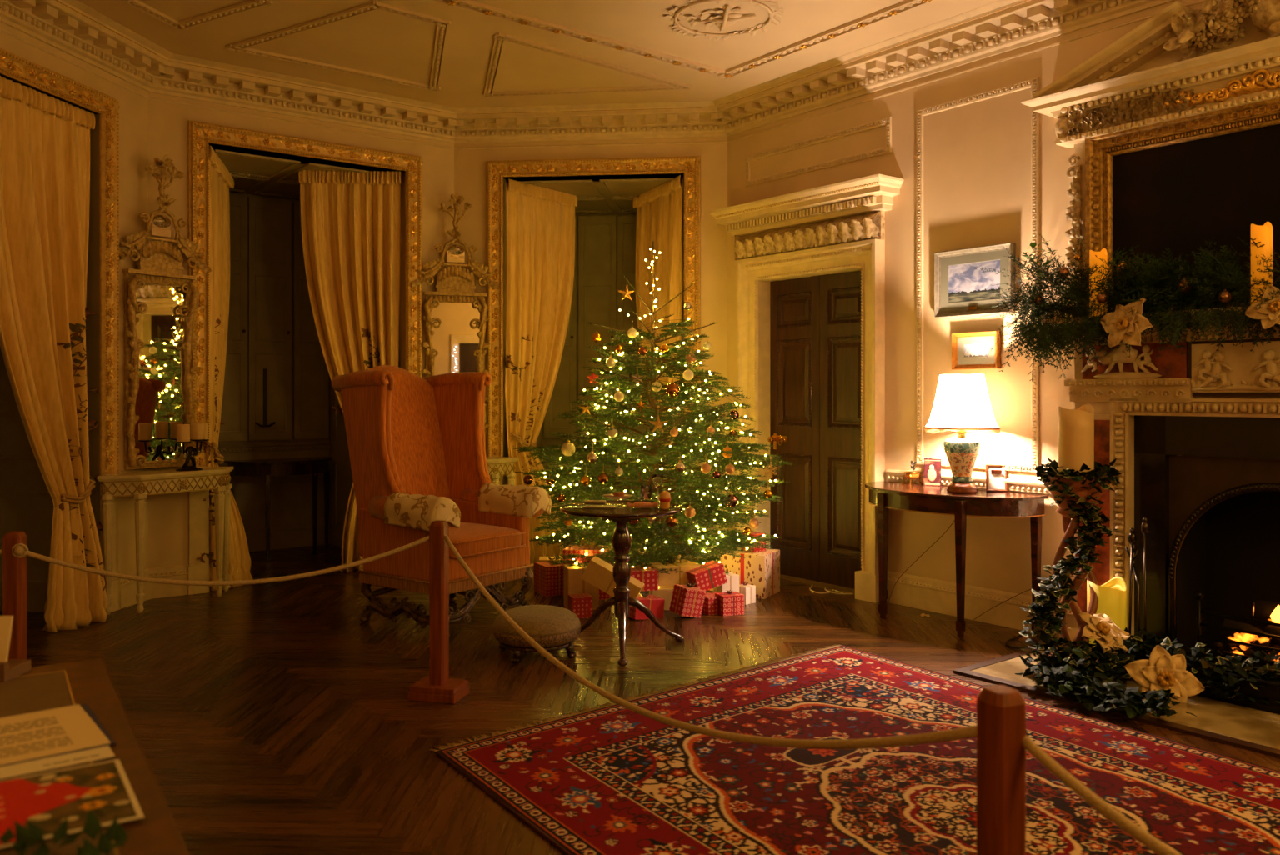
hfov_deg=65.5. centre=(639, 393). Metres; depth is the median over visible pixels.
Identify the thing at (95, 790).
flower
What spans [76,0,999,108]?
ceiling
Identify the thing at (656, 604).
gift
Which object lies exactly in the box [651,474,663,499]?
wine glass
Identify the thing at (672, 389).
bauble
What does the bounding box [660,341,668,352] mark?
bauble
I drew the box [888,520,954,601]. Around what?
cable
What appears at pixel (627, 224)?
shutter
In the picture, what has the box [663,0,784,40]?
trim
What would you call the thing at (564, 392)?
shutter
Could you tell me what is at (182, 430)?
pillar candle
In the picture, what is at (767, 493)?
bauble
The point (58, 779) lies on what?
flower
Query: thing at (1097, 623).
poinsettia
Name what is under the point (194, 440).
cup
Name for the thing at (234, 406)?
shutter
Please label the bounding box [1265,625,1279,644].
log
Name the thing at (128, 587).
baseboard
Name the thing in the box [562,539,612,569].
gift
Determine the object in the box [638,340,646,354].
bauble
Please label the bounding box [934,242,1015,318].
framed picture
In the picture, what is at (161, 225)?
mirror
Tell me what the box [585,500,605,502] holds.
envelope
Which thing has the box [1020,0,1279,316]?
overmantel
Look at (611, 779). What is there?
rug
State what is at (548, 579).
gift
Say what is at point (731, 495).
bauble
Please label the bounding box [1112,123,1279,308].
painting
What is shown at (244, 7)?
trim
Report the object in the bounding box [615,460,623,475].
bauble
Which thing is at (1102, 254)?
candle
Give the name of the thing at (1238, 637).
log
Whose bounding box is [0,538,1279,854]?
floor
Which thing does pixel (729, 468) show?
bauble
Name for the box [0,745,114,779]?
sheet
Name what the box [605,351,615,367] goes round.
bauble
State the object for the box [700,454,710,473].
bauble
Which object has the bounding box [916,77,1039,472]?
trim
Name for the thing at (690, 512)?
bauble
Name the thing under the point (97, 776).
flower
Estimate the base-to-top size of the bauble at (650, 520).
0.121 m
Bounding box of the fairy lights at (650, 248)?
[536,248,776,568]
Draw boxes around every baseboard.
[117,568,151,608]
[148,565,188,599]
[886,570,1074,638]
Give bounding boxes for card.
[583,505,618,508]
[924,457,940,486]
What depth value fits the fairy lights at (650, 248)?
6.86 m
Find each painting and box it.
[948,260,999,303]
[964,343,988,357]
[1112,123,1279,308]
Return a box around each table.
[224,456,332,559]
[560,500,684,665]
[865,480,1048,636]
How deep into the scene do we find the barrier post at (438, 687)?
4.55 m
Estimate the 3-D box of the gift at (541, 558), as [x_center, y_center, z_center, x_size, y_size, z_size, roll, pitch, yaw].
[-0.600,1.290,7.120,0.240,0.220,0.140,0,0,-5]
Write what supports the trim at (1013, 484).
attached to the wall at (977, 156)
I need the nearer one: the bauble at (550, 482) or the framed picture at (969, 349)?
the framed picture at (969, 349)
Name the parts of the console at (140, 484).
leg, leg, leg, leg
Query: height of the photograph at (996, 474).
0.133 m
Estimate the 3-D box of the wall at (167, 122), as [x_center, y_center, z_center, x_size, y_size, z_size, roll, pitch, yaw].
[-2.517,-0.455,7.578,2.496,3.730,0.250,0,0,-37]
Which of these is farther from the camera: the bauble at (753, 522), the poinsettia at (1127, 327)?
the bauble at (753, 522)
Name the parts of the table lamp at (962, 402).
lamp stem, lamp shade, shade frame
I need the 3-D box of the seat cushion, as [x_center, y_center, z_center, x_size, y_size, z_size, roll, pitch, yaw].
[-1.154,0.893,6.141,0.665,0.166,0.610,0,0,36]
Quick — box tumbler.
[640,485,651,500]
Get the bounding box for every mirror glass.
[134,282,186,461]
[431,302,479,374]
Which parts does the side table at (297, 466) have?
leg, leg, leg, leg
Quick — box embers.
[1212,638,1279,661]
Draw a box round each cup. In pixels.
[175,440,191,443]
[190,439,204,441]
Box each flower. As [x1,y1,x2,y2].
[55,776,74,782]
[78,800,106,809]
[84,785,117,795]
[95,773,115,779]
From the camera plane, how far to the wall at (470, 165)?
8.00 m
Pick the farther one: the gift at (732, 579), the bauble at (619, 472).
the gift at (732, 579)
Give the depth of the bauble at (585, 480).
6.49 m
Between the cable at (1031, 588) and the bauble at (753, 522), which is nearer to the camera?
the cable at (1031, 588)
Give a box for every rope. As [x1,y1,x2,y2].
[12,535,429,585]
[444,535,977,749]
[1021,735,1180,854]
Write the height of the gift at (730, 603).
0.150 m
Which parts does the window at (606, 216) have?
sill, panel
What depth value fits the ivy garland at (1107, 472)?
4.96 m
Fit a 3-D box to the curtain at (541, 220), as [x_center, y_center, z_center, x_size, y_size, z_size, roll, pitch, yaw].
[-0.855,-0.202,8.497,0.549,3.201,0.883,0,0,5]
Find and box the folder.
[0,703,116,766]
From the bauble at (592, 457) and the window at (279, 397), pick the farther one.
the window at (279, 397)
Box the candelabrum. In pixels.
[175,439,209,470]
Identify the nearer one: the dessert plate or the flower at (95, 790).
the flower at (95, 790)
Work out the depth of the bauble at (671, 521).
6.35 m
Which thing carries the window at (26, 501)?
in the wall at (133, 109)
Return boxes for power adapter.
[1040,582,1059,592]
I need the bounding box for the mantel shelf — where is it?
[1040,305,1279,345]
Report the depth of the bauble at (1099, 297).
5.06 m
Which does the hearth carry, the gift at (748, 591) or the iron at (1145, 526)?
the iron at (1145, 526)
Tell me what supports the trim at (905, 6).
attached to the ceiling
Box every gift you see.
[534,557,564,596]
[539,556,562,561]
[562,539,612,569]
[564,563,599,609]
[568,593,592,618]
[580,555,644,607]
[599,589,612,599]
[628,590,664,619]
[630,563,658,591]
[642,558,700,586]
[649,584,686,609]
[669,580,705,617]
[685,560,727,590]
[701,591,719,615]
[713,572,739,592]
[715,590,744,616]
[720,547,779,599]
[739,581,755,604]
[742,531,765,552]
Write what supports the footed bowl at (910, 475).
on the table at (885, 495)
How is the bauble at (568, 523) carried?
hanging from the tree
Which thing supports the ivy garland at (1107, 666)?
on the hearth
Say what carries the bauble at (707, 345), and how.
hanging from the tree
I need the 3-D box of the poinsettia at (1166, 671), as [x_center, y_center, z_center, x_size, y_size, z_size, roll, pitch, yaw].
[2.376,1.299,4.506,0.327,0.297,0.106,0,0,20]
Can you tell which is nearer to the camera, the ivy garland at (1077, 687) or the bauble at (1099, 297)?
the ivy garland at (1077, 687)
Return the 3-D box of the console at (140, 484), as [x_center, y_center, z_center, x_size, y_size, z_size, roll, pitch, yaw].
[-3.174,0.960,6.676,0.380,0.880,0.996,0,0,30]
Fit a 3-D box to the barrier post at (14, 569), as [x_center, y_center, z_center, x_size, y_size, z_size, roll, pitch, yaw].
[-2.660,0.995,4.230,0.230,0.810,0.170,0,0,-5]
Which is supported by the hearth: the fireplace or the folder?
the fireplace
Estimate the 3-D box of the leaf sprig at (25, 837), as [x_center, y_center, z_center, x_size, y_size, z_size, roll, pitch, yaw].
[-0.747,0.571,1.275,0.180,0.051,0.086,0,0,0]
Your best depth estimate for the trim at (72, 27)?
6.92 m
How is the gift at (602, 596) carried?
on the floor
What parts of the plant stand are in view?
twisted stem, twisted stem, twisted stem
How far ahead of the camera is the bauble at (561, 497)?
6.68 m
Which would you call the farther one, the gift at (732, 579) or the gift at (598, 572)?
the gift at (732, 579)
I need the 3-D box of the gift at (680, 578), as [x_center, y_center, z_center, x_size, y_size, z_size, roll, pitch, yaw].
[0.210,1.172,6.600,0.312,0.156,0.252,0,0,-24]
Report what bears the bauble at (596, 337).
hanging from the tree
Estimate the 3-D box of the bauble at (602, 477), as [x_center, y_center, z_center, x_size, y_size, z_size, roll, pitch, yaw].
[-0.238,0.522,6.443,0.070,0.128,0.070,0,0,0]
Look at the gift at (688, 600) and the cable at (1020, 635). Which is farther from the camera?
the gift at (688, 600)
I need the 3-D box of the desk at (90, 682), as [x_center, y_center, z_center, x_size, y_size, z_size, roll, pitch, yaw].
[-1.127,0.999,1.391,0.800,0.802,1.550,0,0,-33]
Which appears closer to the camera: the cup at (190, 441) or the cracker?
the cracker
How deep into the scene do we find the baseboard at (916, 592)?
6.17 m
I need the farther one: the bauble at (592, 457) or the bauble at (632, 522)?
the bauble at (592, 457)
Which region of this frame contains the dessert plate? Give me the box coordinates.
[602,493,632,499]
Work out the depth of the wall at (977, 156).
6.25 m
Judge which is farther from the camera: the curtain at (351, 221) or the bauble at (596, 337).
the curtain at (351, 221)
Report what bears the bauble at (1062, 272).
hanging from the garland at (1194, 299)
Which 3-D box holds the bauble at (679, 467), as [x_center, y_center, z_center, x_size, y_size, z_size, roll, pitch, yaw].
[0.257,0.447,6.380,0.075,0.134,0.075,0,0,0]
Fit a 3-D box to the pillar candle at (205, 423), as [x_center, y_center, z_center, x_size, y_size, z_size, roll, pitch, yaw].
[-3.013,0.260,6.831,0.080,0.115,0.080,0,0,0]
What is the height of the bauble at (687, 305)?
0.116 m
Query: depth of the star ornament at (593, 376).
7.00 m
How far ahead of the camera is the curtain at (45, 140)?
5.91 m
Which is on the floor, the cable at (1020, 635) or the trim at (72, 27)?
the cable at (1020, 635)
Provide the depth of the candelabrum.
6.70 m
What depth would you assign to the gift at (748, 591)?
6.61 m
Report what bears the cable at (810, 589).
on the floor
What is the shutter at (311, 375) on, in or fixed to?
attached to the window at (279, 397)
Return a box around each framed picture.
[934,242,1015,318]
[951,330,1000,369]
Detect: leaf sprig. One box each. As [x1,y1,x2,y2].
[0,809,129,854]
[910,460,916,472]
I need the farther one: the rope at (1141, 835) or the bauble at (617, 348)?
the bauble at (617, 348)
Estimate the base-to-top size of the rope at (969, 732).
0.345 m
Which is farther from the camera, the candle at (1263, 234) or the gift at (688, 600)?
the gift at (688, 600)
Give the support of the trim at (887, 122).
attached to the wall at (977, 156)
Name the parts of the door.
handle, architrave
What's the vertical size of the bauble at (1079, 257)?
0.039 m
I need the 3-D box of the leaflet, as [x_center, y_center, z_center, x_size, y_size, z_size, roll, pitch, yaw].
[-0.934,0.592,1.388,0.400,0.004,0.265,0,0,-34]
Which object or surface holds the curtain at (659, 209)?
hanging from the window at (606, 216)
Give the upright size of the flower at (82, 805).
0.001 m
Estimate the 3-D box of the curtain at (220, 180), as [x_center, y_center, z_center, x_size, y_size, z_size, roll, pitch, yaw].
[-3.080,-0.202,7.546,0.354,3.201,1.232,0,0,-16]
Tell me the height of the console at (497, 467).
0.880 m
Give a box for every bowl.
[901,470,923,484]
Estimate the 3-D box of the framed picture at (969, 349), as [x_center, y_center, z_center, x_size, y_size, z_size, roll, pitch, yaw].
[2.068,-0.264,6.127,0.046,0.231,0.323,0,0,-37]
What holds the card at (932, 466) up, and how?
on the table at (885, 495)
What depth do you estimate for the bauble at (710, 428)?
6.65 m
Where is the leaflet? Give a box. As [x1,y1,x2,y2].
[0,759,144,849]
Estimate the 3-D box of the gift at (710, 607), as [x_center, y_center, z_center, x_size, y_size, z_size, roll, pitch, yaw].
[0.470,1.344,6.360,0.172,0.111,0.142,0,0,-30]
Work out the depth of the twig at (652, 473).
5.85 m
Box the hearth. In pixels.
[971,644,1279,749]
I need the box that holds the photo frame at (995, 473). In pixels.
[985,464,1007,491]
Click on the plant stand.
(1068, 525)
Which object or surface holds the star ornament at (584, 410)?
hanging from the tree
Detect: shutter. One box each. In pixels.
[218,194,247,441]
[247,196,291,440]
[293,201,329,439]
[544,215,576,435]
[578,215,616,434]
[617,215,650,435]
[677,214,684,427]
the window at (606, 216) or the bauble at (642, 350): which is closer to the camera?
the bauble at (642, 350)
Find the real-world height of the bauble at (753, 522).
0.127 m
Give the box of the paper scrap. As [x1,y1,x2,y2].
[920,613,929,617]
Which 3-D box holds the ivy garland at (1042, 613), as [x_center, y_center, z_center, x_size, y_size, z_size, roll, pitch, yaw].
[2.150,0.848,4.978,0.475,0.885,0.202,0,0,-2]
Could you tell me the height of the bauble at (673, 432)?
0.110 m
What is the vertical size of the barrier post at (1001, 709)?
0.810 m
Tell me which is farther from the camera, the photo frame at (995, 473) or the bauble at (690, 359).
the bauble at (690, 359)
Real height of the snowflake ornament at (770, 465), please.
0.148 m
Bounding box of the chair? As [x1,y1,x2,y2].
[331,365,551,636]
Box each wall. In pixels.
[0,21,148,574]
[148,92,454,568]
[454,136,727,531]
[727,0,1244,601]
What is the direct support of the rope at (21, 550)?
hanging from the barrier post at (14, 569)
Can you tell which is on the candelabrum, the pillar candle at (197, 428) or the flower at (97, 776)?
the pillar candle at (197, 428)
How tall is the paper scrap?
0.018 m
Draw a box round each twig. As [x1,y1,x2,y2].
[634,465,644,485]
[646,467,655,485]
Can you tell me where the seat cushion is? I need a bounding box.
[449,522,521,558]
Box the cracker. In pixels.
[626,501,658,508]
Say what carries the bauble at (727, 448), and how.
hanging from the tree
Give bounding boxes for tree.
[513,240,792,594]
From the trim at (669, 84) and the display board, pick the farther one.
the trim at (669, 84)
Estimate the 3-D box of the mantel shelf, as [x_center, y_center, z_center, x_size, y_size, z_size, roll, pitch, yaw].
[2.969,-0.328,4.660,0.390,0.145,2.118,0,0,-37]
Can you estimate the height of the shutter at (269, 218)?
2.160 m
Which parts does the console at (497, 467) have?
leg, leg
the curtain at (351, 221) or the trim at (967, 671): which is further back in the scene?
the curtain at (351, 221)
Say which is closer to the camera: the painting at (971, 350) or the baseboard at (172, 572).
the painting at (971, 350)
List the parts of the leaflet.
red panel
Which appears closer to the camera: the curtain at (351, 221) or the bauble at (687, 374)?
the bauble at (687, 374)
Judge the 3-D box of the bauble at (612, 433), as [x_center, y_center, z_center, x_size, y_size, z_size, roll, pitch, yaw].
[-0.183,0.231,6.604,0.072,0.130,0.072,0,0,0]
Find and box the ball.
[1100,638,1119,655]
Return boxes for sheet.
[0,704,110,765]
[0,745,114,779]
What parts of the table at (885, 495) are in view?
leg, leg, leg, leg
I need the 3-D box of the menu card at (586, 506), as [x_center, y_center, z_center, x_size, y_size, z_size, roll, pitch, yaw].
[-0.215,0.624,5.463,0.180,0.006,0.095,0,0,8]
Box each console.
[97,466,233,614]
[486,457,519,484]
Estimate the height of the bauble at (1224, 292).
0.064 m
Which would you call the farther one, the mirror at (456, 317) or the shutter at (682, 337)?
the shutter at (682, 337)
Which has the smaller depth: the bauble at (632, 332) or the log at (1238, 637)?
the log at (1238, 637)
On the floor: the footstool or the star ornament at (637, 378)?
the footstool
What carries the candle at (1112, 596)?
on the hearth
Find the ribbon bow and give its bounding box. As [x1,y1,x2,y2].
[575,556,586,563]
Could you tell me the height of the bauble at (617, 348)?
0.113 m
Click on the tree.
(685, 532)
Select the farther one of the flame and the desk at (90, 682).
the flame
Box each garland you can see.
[972,232,1279,381]
[1014,660,1197,718]
[1018,480,1117,649]
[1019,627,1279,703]
[1034,457,1121,493]
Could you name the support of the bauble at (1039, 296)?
hanging from the garland at (1194, 299)
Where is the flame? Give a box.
[1270,605,1279,623]
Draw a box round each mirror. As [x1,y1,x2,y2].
[114,154,211,469]
[150,215,170,237]
[410,193,500,444]
[446,245,464,262]
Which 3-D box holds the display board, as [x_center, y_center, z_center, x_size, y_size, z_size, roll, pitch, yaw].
[-1.443,0.538,2.103,0.250,0.123,0.107,0,0,-3]
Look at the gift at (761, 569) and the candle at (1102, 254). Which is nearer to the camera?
the candle at (1102, 254)
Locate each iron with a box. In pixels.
[1125,527,1139,647]
[1136,516,1149,654]
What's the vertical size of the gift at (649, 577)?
0.172 m
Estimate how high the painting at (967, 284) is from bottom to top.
0.348 m
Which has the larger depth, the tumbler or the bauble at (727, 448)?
the bauble at (727, 448)
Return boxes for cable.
[809,585,853,594]
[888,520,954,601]
[973,588,1031,619]
[1005,616,1050,649]
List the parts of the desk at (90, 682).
leather panel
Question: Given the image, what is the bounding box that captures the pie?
[612,491,624,496]
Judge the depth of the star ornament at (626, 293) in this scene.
7.08 m
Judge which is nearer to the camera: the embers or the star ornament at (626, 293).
the embers
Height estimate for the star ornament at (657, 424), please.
0.160 m
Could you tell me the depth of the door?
7.26 m
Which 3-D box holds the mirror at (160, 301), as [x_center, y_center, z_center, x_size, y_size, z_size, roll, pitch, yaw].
[-3.212,-0.554,6.699,0.131,2.109,0.712,0,0,30]
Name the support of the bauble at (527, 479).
hanging from the tree
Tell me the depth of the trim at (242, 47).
6.36 m
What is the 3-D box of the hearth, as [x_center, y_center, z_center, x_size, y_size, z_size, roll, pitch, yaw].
[2.703,1.394,4.457,1.060,0.012,2.100,0,0,-37]
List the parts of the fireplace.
jasper panel, rope moulding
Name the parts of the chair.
leg, panel, backrest, arm, seat rail, leg, panel, arm, leg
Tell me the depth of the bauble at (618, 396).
6.66 m
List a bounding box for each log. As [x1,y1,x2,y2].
[1220,618,1271,651]
[1252,600,1279,620]
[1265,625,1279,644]
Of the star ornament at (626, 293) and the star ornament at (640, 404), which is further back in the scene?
the star ornament at (626, 293)
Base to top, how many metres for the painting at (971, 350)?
0.171 m
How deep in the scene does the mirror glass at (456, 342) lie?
8.04 m
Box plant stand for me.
[1048,476,1102,660]
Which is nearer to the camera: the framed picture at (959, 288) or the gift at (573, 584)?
the framed picture at (959, 288)
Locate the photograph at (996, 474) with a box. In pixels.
[988,466,1004,489]
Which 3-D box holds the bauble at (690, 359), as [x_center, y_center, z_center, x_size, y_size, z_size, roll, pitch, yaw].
[0.348,-0.269,6.807,0.074,0.133,0.074,0,0,0]
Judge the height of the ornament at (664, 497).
0.100 m
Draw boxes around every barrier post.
[2,530,26,659]
[408,520,469,703]
[976,685,1025,854]
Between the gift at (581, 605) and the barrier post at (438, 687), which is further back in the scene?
the gift at (581, 605)
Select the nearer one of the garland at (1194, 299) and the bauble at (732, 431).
the garland at (1194, 299)
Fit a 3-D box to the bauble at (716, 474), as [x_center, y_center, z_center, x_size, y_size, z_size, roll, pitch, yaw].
[0.499,0.504,6.477,0.054,0.110,0.054,0,0,45]
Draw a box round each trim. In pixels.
[0,0,1175,143]
[119,455,1050,494]
[120,0,272,30]
[225,0,450,91]
[428,0,936,79]
[482,32,691,97]
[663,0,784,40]
[745,116,891,186]
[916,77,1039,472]
[953,643,1279,758]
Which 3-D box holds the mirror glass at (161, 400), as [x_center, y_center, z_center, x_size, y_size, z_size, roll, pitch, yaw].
[-3.244,-0.135,6.718,0.012,1.210,0.400,0,0,30]
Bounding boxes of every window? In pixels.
[0,48,120,612]
[187,120,423,594]
[485,155,701,558]
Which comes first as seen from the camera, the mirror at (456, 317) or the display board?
the display board
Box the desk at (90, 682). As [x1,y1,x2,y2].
[0,658,189,854]
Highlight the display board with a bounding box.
[0,615,30,682]
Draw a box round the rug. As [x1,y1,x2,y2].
[428,644,1279,854]
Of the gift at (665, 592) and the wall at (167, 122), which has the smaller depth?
the gift at (665, 592)
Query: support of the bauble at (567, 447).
hanging from the tree
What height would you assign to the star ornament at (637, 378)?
0.131 m
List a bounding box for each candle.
[176,424,189,441]
[190,422,204,439]
[204,422,207,439]
[1057,404,1094,479]
[1086,576,1126,647]
[1089,248,1107,316]
[1250,221,1272,304]
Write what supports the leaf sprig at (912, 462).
in the footed bowl at (910, 475)
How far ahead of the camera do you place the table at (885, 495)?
5.75 m
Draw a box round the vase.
[943,437,980,482]
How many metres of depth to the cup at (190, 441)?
6.59 m
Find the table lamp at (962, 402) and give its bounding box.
[924,373,999,493]
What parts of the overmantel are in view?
raking cornice, cornice, gilt frame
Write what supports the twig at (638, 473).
in the tumbler
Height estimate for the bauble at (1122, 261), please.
0.061 m
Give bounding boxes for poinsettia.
[1078,611,1129,653]
[1100,297,1153,347]
[1124,645,1204,702]
[1245,285,1279,329]
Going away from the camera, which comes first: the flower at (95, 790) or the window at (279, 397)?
the flower at (95, 790)
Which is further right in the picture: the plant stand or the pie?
the plant stand
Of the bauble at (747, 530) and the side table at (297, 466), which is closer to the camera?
the bauble at (747, 530)
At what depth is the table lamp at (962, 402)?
5.84 m
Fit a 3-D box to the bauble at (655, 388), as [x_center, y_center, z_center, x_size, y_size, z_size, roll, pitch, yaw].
[0.112,-0.073,6.649,0.067,0.124,0.067,0,0,0]
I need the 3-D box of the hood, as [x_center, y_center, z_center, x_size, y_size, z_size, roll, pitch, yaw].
[1.139,-1.330,7.173,0.255,0.200,1.671,0,0,-37]
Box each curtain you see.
[0,75,108,632]
[196,145,253,590]
[298,170,400,573]
[505,178,577,564]
[633,175,683,557]
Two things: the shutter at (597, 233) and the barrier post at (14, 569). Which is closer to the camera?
the barrier post at (14, 569)
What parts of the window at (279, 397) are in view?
sill, panel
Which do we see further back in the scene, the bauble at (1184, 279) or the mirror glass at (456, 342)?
the mirror glass at (456, 342)
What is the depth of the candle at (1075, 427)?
5.01 m
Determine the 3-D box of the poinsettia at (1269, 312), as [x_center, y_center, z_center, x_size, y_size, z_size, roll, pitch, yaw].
[2.815,-0.384,4.414,0.077,0.200,0.226,0,0,-39]
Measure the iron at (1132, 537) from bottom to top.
0.703 m
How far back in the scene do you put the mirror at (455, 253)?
8.03 m
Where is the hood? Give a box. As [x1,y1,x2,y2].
[708,174,903,236]
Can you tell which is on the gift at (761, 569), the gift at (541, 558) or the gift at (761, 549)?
the gift at (761, 549)
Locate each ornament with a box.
[578,403,593,414]
[586,372,598,383]
[617,285,634,300]
[631,372,643,385]
[636,400,644,410]
[648,415,668,432]
[659,490,670,509]
[765,464,776,477]
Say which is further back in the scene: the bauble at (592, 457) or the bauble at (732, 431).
the bauble at (732, 431)
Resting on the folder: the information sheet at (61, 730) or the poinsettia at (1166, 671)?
the information sheet at (61, 730)
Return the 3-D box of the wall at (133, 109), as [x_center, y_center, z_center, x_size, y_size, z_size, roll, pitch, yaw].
[-3.714,-0.455,5.168,0.250,3.730,3.500,0,0,8]
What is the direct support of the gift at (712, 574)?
on the gift at (680, 578)
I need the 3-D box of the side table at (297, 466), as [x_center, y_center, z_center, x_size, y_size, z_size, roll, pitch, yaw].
[-3.075,0.989,8.644,0.919,0.822,0.419,0,0,-37]
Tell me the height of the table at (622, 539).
0.778 m
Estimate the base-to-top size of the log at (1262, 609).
0.111 m
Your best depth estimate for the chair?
6.10 m
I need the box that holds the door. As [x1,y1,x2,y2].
[708,174,903,603]
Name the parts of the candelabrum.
arm, arm, arm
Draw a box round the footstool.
[492,605,580,663]
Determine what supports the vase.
attached to the table lamp at (962, 402)
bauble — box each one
[523,466,533,484]
[545,466,555,484]
[557,492,565,502]
[561,432,574,455]
[563,515,573,525]
[580,466,590,485]
[586,444,598,464]
[591,325,601,342]
[598,465,608,483]
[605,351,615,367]
[607,420,617,437]
[614,385,624,401]
[615,339,623,353]
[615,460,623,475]
[627,322,637,338]
[628,520,638,525]
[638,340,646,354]
[646,517,656,524]
[651,375,661,391]
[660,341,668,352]
[665,379,679,397]
[665,515,677,528]
[670,426,678,436]
[674,459,685,473]
[683,300,691,309]
[683,367,693,379]
[685,350,695,363]
[685,505,694,518]
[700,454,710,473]
[703,340,711,349]
[706,425,714,434]
[712,461,720,479]
[722,438,732,457]
[725,455,734,474]
[725,484,738,507]
[729,428,737,438]
[730,401,739,419]
[744,518,750,534]
[749,509,759,528]
[764,488,772,498]
[1034,295,1043,304]
[1057,265,1069,278]
[1074,253,1080,260]
[1095,290,1109,303]
[1117,260,1128,271]
[1176,278,1191,292]
[1217,289,1232,302]
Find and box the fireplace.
[1040,305,1279,674]

